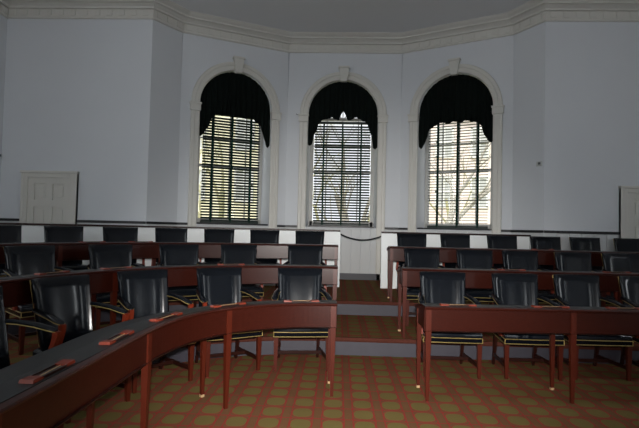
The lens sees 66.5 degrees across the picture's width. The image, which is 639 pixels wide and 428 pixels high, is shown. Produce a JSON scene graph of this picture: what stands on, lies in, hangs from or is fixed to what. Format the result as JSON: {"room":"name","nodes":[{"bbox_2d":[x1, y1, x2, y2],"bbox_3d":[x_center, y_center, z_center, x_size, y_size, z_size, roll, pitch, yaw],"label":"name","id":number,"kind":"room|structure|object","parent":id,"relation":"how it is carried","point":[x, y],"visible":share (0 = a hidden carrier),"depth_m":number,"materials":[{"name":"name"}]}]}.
{"room":"legislative chamber","nodes":[
{"label":"legislative chamber","id":0,"kind":"room"},
{"bbox_2d":[0,14,6,182],"bbox_3d":[-6.202,-1.100,2.517,0.500,6.130,12.790,1,-2,2],"label":"wall","id":1,"kind":"structure","parent":0,"point":[3,20],"depth_m":8.72,"materials":[{"name":"paint"}]},
{"bbox_2d":[0,19,152,220],"bbox_3d":[-4.363,-0.865,8.930,2.990,6.130,0.500,1,-2,2],"label":"wall","id":2,"kind":"structure","parent":0,"point":[77,91],"depth_m":8.71,"materials":[{"name":"paint"}]},
{"bbox_2d":[19,170,78,223],"bbox_3d":[-4.809,0.209,8.611,1.040,1.945,0.134,1,-2,2],"label":"door","id":3,"kind":"structure","parent":2,"relation":"in","point":[48,197],"depth_m":8.64,"materials":[{"name":"beige paint"}]},
{"bbox_2d":[0,218,145,225],"bbox_3d":[-4.408,0.645,8.610,2.670,1.090,0.050,1,-2,2],"label":"trim","id":4,"kind":"structure","parent":2,"relation":"attached to","point":[2,220],"depth_m":8.59,"materials":[{"name":"paint"}]},
{"bbox_2d":[0,0,638,53],"bbox_3d":[0.267,-3.737,3.144,12.260,0.330,14.070,1,-2,2],"label":"trim","id":5,"kind":"structure","parent":2,"relation":"attached to","point":[532,13],"depth_m":9.09,"materials":[{"name":"beige paint"}]},
{"bbox_2d":[146,20,182,221],"bbox_3d":[-3.062,-0.832,9.051,0.500,6.130,1.006,0,-2,33],"label":"wall","id":6,"kind":"structure","parent":0,"point":[166,62],"depth_m":8.93,"materials":[{"name":"paint"}]},
{"bbox_2d":[146,221,177,225],"bbox_3d":[-2.866,0.688,8.855,0.050,1.090,0.686,0,-2,33],"label":"trim","id":7,"kind":"structure","parent":6,"relation":"attached to","point":[148,223],"depth_m":8.84,"materials":[{"name":"paint"}]},
{"bbox_2d":[177,33,288,227],"bbox_3d":[-1.789,-0.777,9.894,2.418,6.130,0.500,2,-2,-25],"label":"wall","id":8,"kind":"structure","parent":0,"point":[199,53],"depth_m":9.70,"materials":[{"name":"paint"}]},
{"bbox_2d":[177,222,284,228],"bbox_3d":[-1.706,0.737,9.599,2.178,1.090,0.050,2,-2,-25],"label":"trim","id":9,"kind":"structure","parent":8,"relation":"attached to","point":[184,224],"depth_m":9.60,"materials":[{"name":"paint"}]},
{"bbox_2d":[187,56,281,228],"bbox_3d":[-1.753,-0.913,9.839,1.865,4.400,0.595,2,-2,-25],"label":"window","id":10,"kind":"structure","parent":8,"relation":"in","point":[238,66],"depth_m":9.77,"materials":[{"name":"beige paint"}]},
{"bbox_2d":[200,115,259,223],"bbox_3d":[-1.800,-0.923,9.938,1.190,2.228,0.078,2,-2,-25],"label":"blind","id":11,"kind":"object","parent":10,"relation":"attached to","point":[233,126],"visible":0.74,"depth_m":9.93,"materials":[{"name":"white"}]},
{"bbox_2d":[199,72,269,147],"bbox_3d":[-1.669,-2.109,9.754,1.447,1.455,0.076,2,-2,-25],"label":"valance","id":12,"kind":"object","parent":10,"relation":"attached to","point":[232,94],"visible":0.99,"depth_m":9.75,"materials":[{"name":"black fabric"}]},
{"bbox_2d":[7,279,617,334],"bbox_3d":[0.203,1.263,4.243,12.260,0.202,11.570,1,-2,2],"label":"floor","id":13,"kind":"structure","parent":0,"point":[354,297],"depth_m":7.01,"materials":[{"name":"carpet"}]},
{"bbox_2d":[0,225,21,276],"bbox_3d":[-3.882,0.630,5.981,0.637,0.985,0.630,0,-2,42],"label":"armchair","id":14,"kind":"object","parent":13,"relation":"on","point":[8,233],"visible":0.24,"depth_m":6.23,"materials":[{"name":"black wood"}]},
{"bbox_2d":[44,226,89,269],"bbox_3d":[-3.433,0.659,6.597,0.630,0.985,0.637,3,-2,-38],"label":"armchair","id":15,"kind":"object","parent":13,"relation":"on","point":[51,233],"visible":0.38,"depth_m":6.76,"materials":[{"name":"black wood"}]},
{"bbox_2d":[103,227,144,266],"bbox_3d":[-2.889,0.687,7.108,0.630,0.985,0.637,2,-2,-29],"label":"armchair","id":16,"kind":"object","parent":13,"relation":"on","point":[110,234],"visible":0.36,"depth_m":7.31,"materials":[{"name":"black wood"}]},
{"bbox_2d":[0,242,337,298],"bbox_3d":[-2.364,0.747,5.592,1.980,0.798,6.340,0,-2,42],"label":"curved desk","id":17,"kind":"object","parent":13,"relation":"on","point":[64,251],"visible":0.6,"depth_m":6.50,"materials":[{"name":"red wood"}]},
{"bbox_2d":[151,228,186,265],"bbox_3d":[-2.288,0.713,7.527,0.630,0.985,0.637,2,-2,-21],"label":"armchair","id":18,"kind":"object","parent":13,"relation":"on","point":[161,234],"visible":0.26,"depth_m":7.75,"materials":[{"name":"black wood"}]},
{"bbox_2d":[0,223,339,286],"bbox_3d":[-3.357,0.647,6.638,8.372,1.015,2.151,3,-2,-43],"label":"screen","id":19,"kind":"object","parent":13,"relation":"on","point":[31,232],"visible":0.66,"depth_m":8.29,"materials":[{"name":"white paint"}]},
{"bbox_2d":[340,234,380,240],"bbox_3d":[0.741,0.418,8.719,0.741,0.122,0.028,1,-2,2],"label":"rope barrier","id":20,"kind":"object","parent":19,"relation":"hanging from","point":[340,234],"visible":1,"depth_m":8.71,"materials":[{"name":"black fabric"}]},
{"bbox_2d":[199,229,234,264],"bbox_3d":[-1.630,0.738,7.862,0.630,0.985,0.637,2,-2,-11],"label":"armchair","id":21,"kind":"object","parent":13,"relation":"on","point":[210,235],"visible":0.24,"depth_m":8.08,"materials":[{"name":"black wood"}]},
{"bbox_2d":[250,230,281,288],"bbox_3d":[-0.919,0.759,8.024,0.630,0.985,0.637,1,-2,-5],"label":"armchair","id":22,"kind":"object","parent":13,"relation":"on","point":[256,236],"visible":0.32,"depth_m":8.25,"materials":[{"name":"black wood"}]},
{"bbox_2d":[295,231,326,286],"bbox_3d":[-0.175,0.777,8.054,0.630,0.985,0.637,1,-2,1],"label":"armchair","id":23,"kind":"object","parent":13,"relation":"on","point":[302,237],"visible":0.2,"depth_m":8.29,"materials":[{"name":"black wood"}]},
{"bbox_2d":[396,233,426,291],"bbox_3d":[1.534,0.813,7.966,0.630,0.985,0.637,1,-2,2],"label":"armchair","id":24,"kind":"object","parent":13,"relation":"on","point":[403,239],"visible":0.27,"depth_m":8.19,"materials":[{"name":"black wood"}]},
{"bbox_2d":[440,234,469,267],"bbox_3d":[2.263,0.829,7.946,0.630,0.985,0.637,1,-2,1],"label":"armchair","id":25,"kind":"object","parent":13,"relation":"on","point":[447,240],"visible":0.34,"depth_m":8.18,"materials":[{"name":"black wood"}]},
{"bbox_2d":[380,232,530,288],"bbox_3d":[3.759,0.872,8.570,5.340,1.005,0.120,1,-2,2],"label":"screen","id":26,"kind":"object","parent":13,"relation":"on","point":[387,238],"visible":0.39,"depth_m":8.63,"materials":[{"name":"white paint"}]},
{"bbox_2d":[487,235,516,268],"bbox_3d":[3.033,0.846,7.915,0.630,0.985,0.637,1,-2,2],"label":"armchair","id":27,"kind":"object","parent":13,"relation":"on","point":[493,241],"visible":0.28,"depth_m":8.14,"materials":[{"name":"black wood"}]},
{"bbox_2d":[387,246,638,301],"bbox_3d":[3.440,0.925,7.139,4.860,0.798,0.432,1,-2,2],"label":"desk","id":28,"kind":"object","parent":13,"relation":"on","point":[395,253],"visible":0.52,"depth_m":7.01,"materials":[{"name":"red wood"}]},
{"bbox_2d":[530,236,560,290],"bbox_3d":[3.742,0.861,7.887,0.630,0.985,0.637,1,-2,3],"label":"armchair","id":29,"kind":"object","parent":13,"relation":"on","point":[537,242],"visible":0.26,"depth_m":8.12,"materials":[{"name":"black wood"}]},
{"bbox_2d":[569,237,601,292],"bbox_3d":[4.401,0.875,7.871,0.630,0.985,0.637,1,-2,1],"label":"armchair","id":30,"kind":"object","parent":13,"relation":"on","point":[576,243],"visible":0.27,"depth_m":8.10,"materials":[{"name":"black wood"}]},
{"bbox_2d":[613,238,638,251],"bbox_3d":[5.121,0.891,7.842,0.630,0.985,0.637,1,-2,2],"label":"armchair","id":31,"kind":"object","parent":13,"relation":"on","point":[620,244],"visible":0.3,"depth_m":8.08,"materials":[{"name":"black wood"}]},
{"bbox_2d":[8,315,638,370],"bbox_3d":[0.199,1.462,4.237,12.260,0.202,11.570,1,-2,2],"label":"floor","id":32,"kind":"structure","parent":0,"point":[358,335],"depth_m":5.50,"materials":[{"name":"wood"}]},
{"bbox_2d":[3,245,73,354],"bbox_3d":[-2.830,0.822,4.910,0.637,0.985,0.630,0,-2,36],"label":"armchair","id":33,"kind":"object","parent":32,"relation":"on","point":[28,259],"visible":0.4,"depth_m":4.97,"materials":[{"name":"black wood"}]},
{"bbox_2d":[87,245,141,330],"bbox_3d":[-2.319,0.853,5.545,0.630,0.985,0.637,3,-2,-40],"label":"armchair","id":34,"kind":"object","parent":32,"relation":"on","point":[100,256],"visible":0.34,"depth_m":5.67,"materials":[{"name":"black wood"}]},
{"bbox_2d":[0,264,337,330],"bbox_3d":[-1.715,0.924,4.357,1.574,0.798,5.016,0,-2,37],"label":"curved desk","id":35,"kind":"object","parent":32,"relation":"on","point":[16,289],"visible":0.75,"depth_m":4.85,"materials":[{"name":"red wood"}]},
{"bbox_2d":[34,270,69,274],"bbox_3d":[-2.272,0.499,4.146,0.060,0.014,0.310,1,-2,20],"label":"tray","id":36,"kind":"object","parent":35,"relation":"on","point":[64,271],"visible":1,"depth_m":4.13,"materials":[{"name":"red wood"}]},
{"bbox_2d":[100,266,131,269],"bbox_3d":[-1.974,0.524,4.739,0.060,0.014,0.310,0,-2,35],"label":"tray","id":37,"kind":"object","parent":35,"relation":"on","point":[126,266],"visible":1,"depth_m":4.74,"materials":[{"name":"red wood"}]},
{"bbox_2d":[217,263,244,264],"bbox_3d":[-1.006,0.570,5.525,0.310,0.014,0.060,2,-2,-22],"label":"tray","id":38,"kind":"object","parent":35,"relation":"on","point":[241,263],"visible":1,"depth_m":5.50,"materials":[{"name":"red wood"}]},
{"bbox_2d":[157,244,205,307],"bbox_3d":[-1.722,0.882,6.076,0.630,0.985,0.637,2,-2,-26],"label":"armchair","id":39,"kind":"object","parent":32,"relation":"on","point":[170,254],"visible":0.41,"depth_m":6.25,"materials":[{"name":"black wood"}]},
{"bbox_2d":[218,244,263,300],"bbox_3d":[-1.069,0.910,6.492,0.630,0.985,0.637,2,-2,-14],"label":"armchair","id":40,"kind":"object","parent":32,"relation":"on","point":[230,253],"visible":0.39,"depth_m":6.70,"materials":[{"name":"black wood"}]},
{"bbox_2d":[284,245,326,299],"bbox_3d":[-0.205,0.934,6.659,0.630,0.985,0.637,1,-2,-1],"label":"armchair","id":41,"kind":"object","parent":32,"relation":"on","point":[297,254],"visible":0.39,"depth_m":6.88,"materials":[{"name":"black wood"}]},
{"bbox_2d":[403,248,445,325],"bbox_3d":[1.415,0.969,6.584,0.630,0.985,0.637,1,-2,2],"label":"armchair","id":42,"kind":"object","parent":32,"relation":"on","point":[413,257],"visible":0.39,"depth_m":6.80,"materials":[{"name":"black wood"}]},
{"bbox_2d":[456,249,499,304],"bbox_3d":[2.135,0.985,6.555,0.630,0.985,0.637,1,-2,3],"label":"armchair","id":43,"kind":"object","parent":32,"relation":"on","point":[466,258],"visible":0.34,"depth_m":6.76,"materials":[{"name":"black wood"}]},
{"bbox_2d":[397,267,638,337],"bbox_3d":[3.176,1.079,5.779,4.462,0.798,0.432,1,-2,1],"label":"desk","id":44,"kind":"object","parent":32,"relation":"on","point":[407,276],"visible":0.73,"depth_m":5.61,"materials":[{"name":"red wood"}]},
{"bbox_2d":[497,269,525,270],"bbox_3d":[2.233,0.648,5.669,0.310,0.014,0.060,1,-2,1],"label":"tray","id":45,"kind":"object","parent":44,"relation":"on","point":[497,269],"visible":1,"depth_m":5.64,"materials":[{"name":"red wood"}]},
{"bbox_2d":[602,271,630,272],"bbox_3d":[3.453,0.675,5.657,0.310,0.014,0.060,1,-2,1],"label":"tray","id":46,"kind":"object","parent":44,"relation":"on","point":[602,271],"visible":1,"depth_m":5.63,"materials":[{"name":"red wood"}]},
{"bbox_2d":[502,250,555,303],"bbox_3d":[2.773,0.999,6.539,0.630,0.985,0.637,1,-2,1],"label":"armchair","id":47,"kind":"object","parent":32,"relation":"on","point":[527,260],"visible":0.29,"depth_m":6.76,"materials":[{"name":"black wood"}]},
{"bbox_2d":[554,252,614,306],"bbox_3d":[3.483,1.014,6.501,0.630,0.985,0.637,1,-2,3],"label":"armchair","id":48,"kind":"object","parent":32,"relation":"on","point":[564,261],"visible":0.36,"depth_m":6.72,"materials":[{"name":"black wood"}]},
{"bbox_2d":[601,253,638,306],"bbox_3d":[4.132,1.027,6.475,0.630,0.985,0.637,1,-2,2],"label":"armchair","id":49,"kind":"object","parent":32,"relation":"on","point":[612,262],"visible":0.4,"depth_m":6.70,"materials":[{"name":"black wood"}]},
{"bbox_2d":[285,53,401,273],"bbox_3d":[0.490,-0.712,10.336,2.600,6.130,0.500,1,-2,2],"label":"wall","id":50,"kind":"structure","parent":0,"point":[384,71],"depth_m":10.13,"materials":[{"name":"paint"}]},
{"bbox_2d":[285,225,398,279],"bbox_3d":[0.445,0.798,10.015,2.360,1.090,0.050,1,-2,2],"label":"trim","id":51,"kind":"structure","parent":50,"relation":"attached to","point":[360,260],"depth_m":10.01,"materials":[{"name":"paint"}]},
{"bbox_2d":[297,66,388,279],"bbox_3d":[0.471,-0.850,10.273,1.865,4.400,0.595,1,-2,2],"label":"window","id":52,"kind":"structure","parent":50,"relation":"in","point":[344,74],"depth_m":10.08,"materials":[{"name":"beige paint"}]},
{"bbox_2d":[313,121,370,226],"bbox_3d":[0.475,-0.858,10.383,1.190,2.228,0.078,1,-2,2],"label":"blind","id":53,"kind":"object","parent":52,"relation":"attached to","point":[323,127],"visible":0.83,"depth_m":10.38,"materials":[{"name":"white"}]},
{"bbox_2d":[308,82,377,148],"bbox_3d":[0.493,-2.066,10.177,1.447,1.419,0.076,1,-2,2],"label":"valance","id":54,"kind":"object","parent":52,"relation":"attached to","point":[351,98],"visible":1,"depth_m":10.17,"materials":[{"name":"black fabric"}]},
{"bbox_2d":[170,0,530,32],"bbox_3d":[0.275,-3.974,3.217,12.860,0.150,14.800,1,-2,2],"label":"ceiling","id":55,"kind":"structure","parent":0,"point":[390,16],"depth_m":8.97,"materials":[{"name":"paint"}]},
{"bbox_2d":[63,354,638,427],"bbox_3d":[0.146,1.585,2.984,12.260,0.120,14.070,1,-2,2],"label":"floor","id":56,"kind":"structure","parent":0,"point":[368,391],"depth_m":4.17,"materials":[{"name":"carpet"}]},
{"bbox_2d":[0,286,63,427],"bbox_3d":[-2.051,0.984,3.061,0.637,0.985,0.630,1,-2,14],"label":"armchair","id":57,"kind":"object","parent":56,"relation":"on","point":[56,334],"visible":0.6,"depth_m":3.29,"materials":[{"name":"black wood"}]},
{"bbox_2d":[29,275,131,423],"bbox_3d":[-1.917,1.011,3.863,0.637,0.985,0.630,0,-2,28],"label":"armchair","id":58,"kind":"object","parent":56,"relation":"on","point":[64,303],"visible":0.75,"depth_m":3.97,"materials":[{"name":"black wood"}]},
{"bbox_2d":[116,269,195,393],"bbox_3d":[-1.564,1.040,4.537,0.630,0.985,0.637,3,-2,-43],"label":"armchair","id":59,"kind":"object","parent":56,"relation":"on","point":[142,293],"visible":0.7,"depth_m":4.67,"materials":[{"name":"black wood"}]},
{"bbox_2d":[0,300,336,427],"bbox_3d":[-0.991,1.096,2.854,1.180,0.798,4.018,1,-2,21],"label":"curved desk","id":60,"kind":"object","parent":56,"relation":"on","point":[51,401],"visible":0.96,"depth_m":2.86,"materials":[{"name":"red wood"}]},
{"bbox_2d":[18,359,74,383],"bbox_3d":[-1.145,0.662,2.062,0.060,0.014,0.310,1,-2,2],"label":"tray","id":61,"kind":"object","parent":60,"relation":"on","point":[63,363],"visible":1,"depth_m":2.04,"materials":[{"name":"red wood"}]},
{"bbox_2d":[99,330,134,344],"bbox_3d":[-1.119,0.682,2.701,0.060,0.014,0.310,1,-2,2],"label":"tray","id":62,"kind":"object","parent":60,"relation":"on","point":[113,339],"visible":1,"depth_m":2.68,"materials":[{"name":"red wood"}]},
{"bbox_2d":[149,312,182,321],"bbox_3d":[-1.047,0.703,3.340,0.060,0.014,0.310,1,-2,16],"label":"tray","id":63,"kind":"object","parent":60,"relation":"on","point":[174,314],"visible":1,"depth_m":3.33,"materials":[{"name":"red wood"}]},
{"bbox_2d":[210,302,245,307],"bbox_3d":[-0.732,0.728,3.912,0.060,0.014,0.310,0,-2,45],"label":"tray","id":64,"kind":"object","parent":60,"relation":"on","point":[237,303],"visible":1,"depth_m":3.90,"materials":[{"name":"red wood"}]},
{"bbox_2d":[283,299,318,301],"bbox_3d":[-0.158,0.750,4.211,0.310,0.014,0.060,2,-2,-10],"label":"tray","id":65,"kind":"object","parent":60,"relation":"on","point":[316,300],"visible":1,"depth_m":4.20,"materials":[{"name":"red wood"}]},
{"bbox_2d":[195,267,262,377],"bbox_3d":[-0.970,1.067,5.008,0.630,0.985,0.637,2,-2,-30],"label":"armchair","id":66,"kind":"object","parent":56,"relation":"on","point":[216,285],"visible":0.7,"depth_m":5.14,"materials":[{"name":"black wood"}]},
{"bbox_2d":[272,268,331,371],"bbox_3d":[-0.201,1.090,5.172,0.630,0.985,0.637,1,-2,-6],"label":"armchair","id":67,"kind":"object","parent":56,"relation":"on","point":[293,283],"visible":0.54,"depth_m":5.35,"materials":[{"name":"black leather"}]},
{"bbox_2d":[418,271,482,378],"bbox_3d":[1.321,1.121,5.071,0.630,0.985,0.637,1,-2,2],"label":"armchair","id":68,"kind":"object","parent":56,"relation":"on","point":[435,287],"visible":0.59,"depth_m":5.25,"materials":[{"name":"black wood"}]},
{"bbox_2d":[414,303,638,403],"bbox_3d":[2.809,1.226,4.326,3.866,0.798,0.432,1,-2,-1],"label":"desk","id":69,"kind":"object","parent":56,"relation":"on","point":[573,321],"visible":0.94,"depth_m":4.13,"materials":[{"name":"red wood"}]},
{"bbox_2d":[439,303,476,305],"bbox_3d":[1.188,0.779,4.183,0.310,0.014,0.060,1,-2,-1],"label":"tray","id":70,"kind":"object","parent":69,"relation":"on","point":[440,304],"visible":1,"depth_m":4.16,"materials":[{"name":"red wood"}]},
{"bbox_2d":[531,305,569,307],"bbox_3d":[1.988,0.798,4.194,0.310,0.014,0.060,1,-2,-1],"label":"tray","id":71,"kind":"object","parent":69,"relation":"on","point":[534,306],"visible":1,"depth_m":4.17,"materials":[{"name":"red wood"}]},
{"bbox_2d":[605,307,638,309],"bbox_3d":[2.638,0.813,4.204,0.310,0.014,0.060,1,-2,-1],"label":"tray","id":72,"kind":"object","parent":69,"relation":"on","point":[627,308],"visible":1,"depth_m":4.18,"materials":[{"name":"red wood"}]},
{"bbox_2d":[491,273,564,380],"bbox_3d":[2.111,1.139,5.069,0.630,0.985,0.637,1,-2,1],"label":"armchair","id":73,"kind":"object","parent":56,"relation":"on","point":[508,288],"visible":0.62,"depth_m":5.23,"materials":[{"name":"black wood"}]},
{"bbox_2d":[552,274,633,380],"bbox_3d":[2.802,1.156,5.101,0.630,0.985,0.637,1,-2,1],"label":"armchair","id":74,"kind":"object","parent":56,"relation":"on","point":[570,289],"visible":0.68,"depth_m":5.27,"materials":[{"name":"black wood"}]},
{"bbox_2d":[618,276,638,366],"bbox_3d":[3.512,1.171,5.083,0.630,0.985,0.637,1,-2,2],"label":"armchair","id":75,"kind":"object","parent":56,"relation":"on","point":[629,285],"visible":0.63,"depth_m":5.30,"materials":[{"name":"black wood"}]},
{"bbox_2d":[399,35,513,233],"bbox_3d":[2.728,-0.680,9.712,2.418,6.130,0.500,0,-2,30],"label":"wall","id":76,"kind":"structure","parent":0,"point":[495,56],"depth_m":9.56,"materials":[{"name":"paint"}]},
{"bbox_2d":[399,228,510,233],"bbox_3d":[2.557,0.828,9.428,2.178,1.090,0.050,0,-2,30],"label":"trim","id":77,"kind":"structure","parent":76,"relation":"attached to","point":[400,229],"depth_m":9.42,"materials":[{"name":"paint"}]},
{"bbox_2d":[407,57,504,233],"bbox_3d":[2.703,-0.818,9.655,1.865,4.400,0.595,0,-2,30],"label":"window","id":78,"kind":"structure","parent":76,"relation":"in","point":[454,67],"depth_m":9.60,"materials":[{"name":"beige paint"}]},
{"bbox_2d":[419,74,492,148],"bbox_3d":[2.664,-2.031,9.576,1.447,1.426,0.076,0,-2,30],"label":"valance","id":79,"kind":"object","parent":78,"relation":"attached to","point":[459,98],"visible":0.99,"depth_m":9.55,"materials":[{"name":"black fabric"}]},
{"bbox_2d":[427,121,488,228],"bbox_3d":[2.758,-0.825,9.750,1.190,2.228,0.078,0,-2,30],"label":"blind","id":80,"kind":"object","parent":78,"relation":"attached to","point":[478,126],"visible":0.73,"depth_m":9.74,"materials":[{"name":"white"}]},
{"bbox_2d":[512,22,545,235],"bbox_3d":[3.924,-0.682,8.764,0.500,6.130,0.996,2,-2,-27],"label":"wall","id":81,"kind":"structure","parent":0,"point":[529,44],"depth_m":8.66,"materials":[{"name":"paint"}]},
{"bbox_2d":[511,230,543,248],"bbox_3d":[3.644,0.828,8.594,0.050,1.090,0.676,2,-2,-27],"label":"trim","id":82,"kind":"structure","parent":81,"relation":"attached to","point":[513,232],"depth_m":8.55,"materials":[{"name":"paint"}]},
{"bbox_2d":[536,161,541,166],"bbox_3d":[3.805,-0.870,8.435,0.040,0.085,0.110,2,-2,-27],"label":"thermostat","id":83,"kind":"object","parent":81,"relation":"attached to","point":[538,163],"visible":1,"depth_m":8.42,"materials":[{"name":"grey plastic"}]},
{"bbox_2d":[544,22,638,233],"bbox_3d":[5.207,-0.659,8.546,3.010,6.130,0.500,1,-2,2],"label":"wall","id":84,"kind":"structure","parent":0,"point":[591,149],"depth_m":8.35,"materials":[{"name":"paint"}]},
{"bbox_2d":[544,230,619,292],"bbox_3d":[5.162,0.851,8.225,2.690,1.090,0.050,1,-2,2],"label":"trim","id":85,"kind":"structure","parent":84,"relation":"attached to","point":[606,238],"depth_m":8.26,"materials":[{"name":"paint"}]},
{"bbox_2d":[618,186,638,238],"bbox_3d":[5.624,0.470,8.191,1.130,1.870,0.134,1,-2,2],"label":"door","id":86,"kind":"structure","parent":84,"relation":"in","point":[628,195],"depth_m":8.23,"materials":[{"name":"beige paint"}]},
{"label":"outside","id":87,"kind":"structure","parent":0,"visible":0},
{"bbox_3d":[1.940,4.000,50.463,120.000,0.200,78.800,1,-2,2],"label":"ground","id":88,"kind":"structure","parent":87,"visible":0},
{"bbox_2d":[198,125,225,217],"bbox_3d":[-4.774,-1.556,17.916,3.178,8.673,3.970,0,-2,45],"label":"bare tree","id":89,"kind":"object","parent":88,"relation":"on","point":[199,216],"visible":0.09,"depth_m":17.45,"materials":[{"name":"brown plant"}]},
{"bbox_2d":[198,115,258,217],"bbox_3d":[-9.314,-3.311,35.515,13.200,13.000,8.800,1,-2,2],"label":"house","id":90,"kind":"structure","parent":88,"relation":"on","point":[201,159],"depth_m":31.34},
{"bbox_2d":[253,123,349,176],"bbox_3d":[-0.587,-1.885,20.942,5.152,9.680,4.132,1,-2,2],"label":"bare tree","id":91,"kind":"object","parent":88,"relation":"on","point":[253,123],"visible":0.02,"depth_m":20.97,"materials":[{"name":"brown plant"}]},
{"bbox_2d":[312,153,351,219],"bbox_3d":[-0.192,-1.133,28.645,5.710,8.671,5.186,1,-2,14],"label":"bare tree","id":92,"kind":"object","parent":88,"relation":"on","point":[315,153],"visible":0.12,"depth_m":27.36,"materials":[{"name":"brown plant"}]},
{"bbox_2d":[315,156,366,219],"bbox_3d":[0.369,-0.775,32.374,4.618,8.213,3.715,2,-2,-28],"label":"bare tree","id":93,"kind":"object","parent":88,"relation":"on","point":[339,156],"visible":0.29,"depth_m":32.72,"materials":[{"name":"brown plant"}]},
{"bbox_2d":[319,124,370,220],"bbox_3d":[1.381,-1.335,17.685,4.176,8.528,6.530,1,-2,22],"label":"bare tree","id":94,"kind":"object","parent":88,"relation":"on","point":[319,124],"visible":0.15,"depth_m":17.77,"materials":[{"name":"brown plant"}]},
{"bbox_2d":[429,121,490,223],"bbox_3d":[12.063,-2.777,37.157,14.800,13.000,9.800,1,-2,2],"label":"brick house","id":95,"kind":"structure","parent":88,"relation":"on","point":[483,214],"depth_m":32.74,"materials":[{"name":"beige brick"}]},
{"bbox_2d":[429,129,490,221],"bbox_3d":[6.525,-1.079,26.348,8.301,8.737,4.859,1,-2,-5],"label":"bare tree","id":96,"kind":"object","parent":88,"relation":"on","point":[470,129],"visible":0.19,"depth_m":26.83,"materials":[{"name":"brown plant"}]},
{"bbox_2d":[430,125,490,223],"bbox_3d":[6.860,-1.228,18.890,6.503,8.688,3.670,1,-2,2],"label":"bare tree","id":97,"kind":"object","parent":88,"relation":"on","point":[487,190],"visible":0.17,"depth_m":18.72,"materials":[{"name":"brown plant"}]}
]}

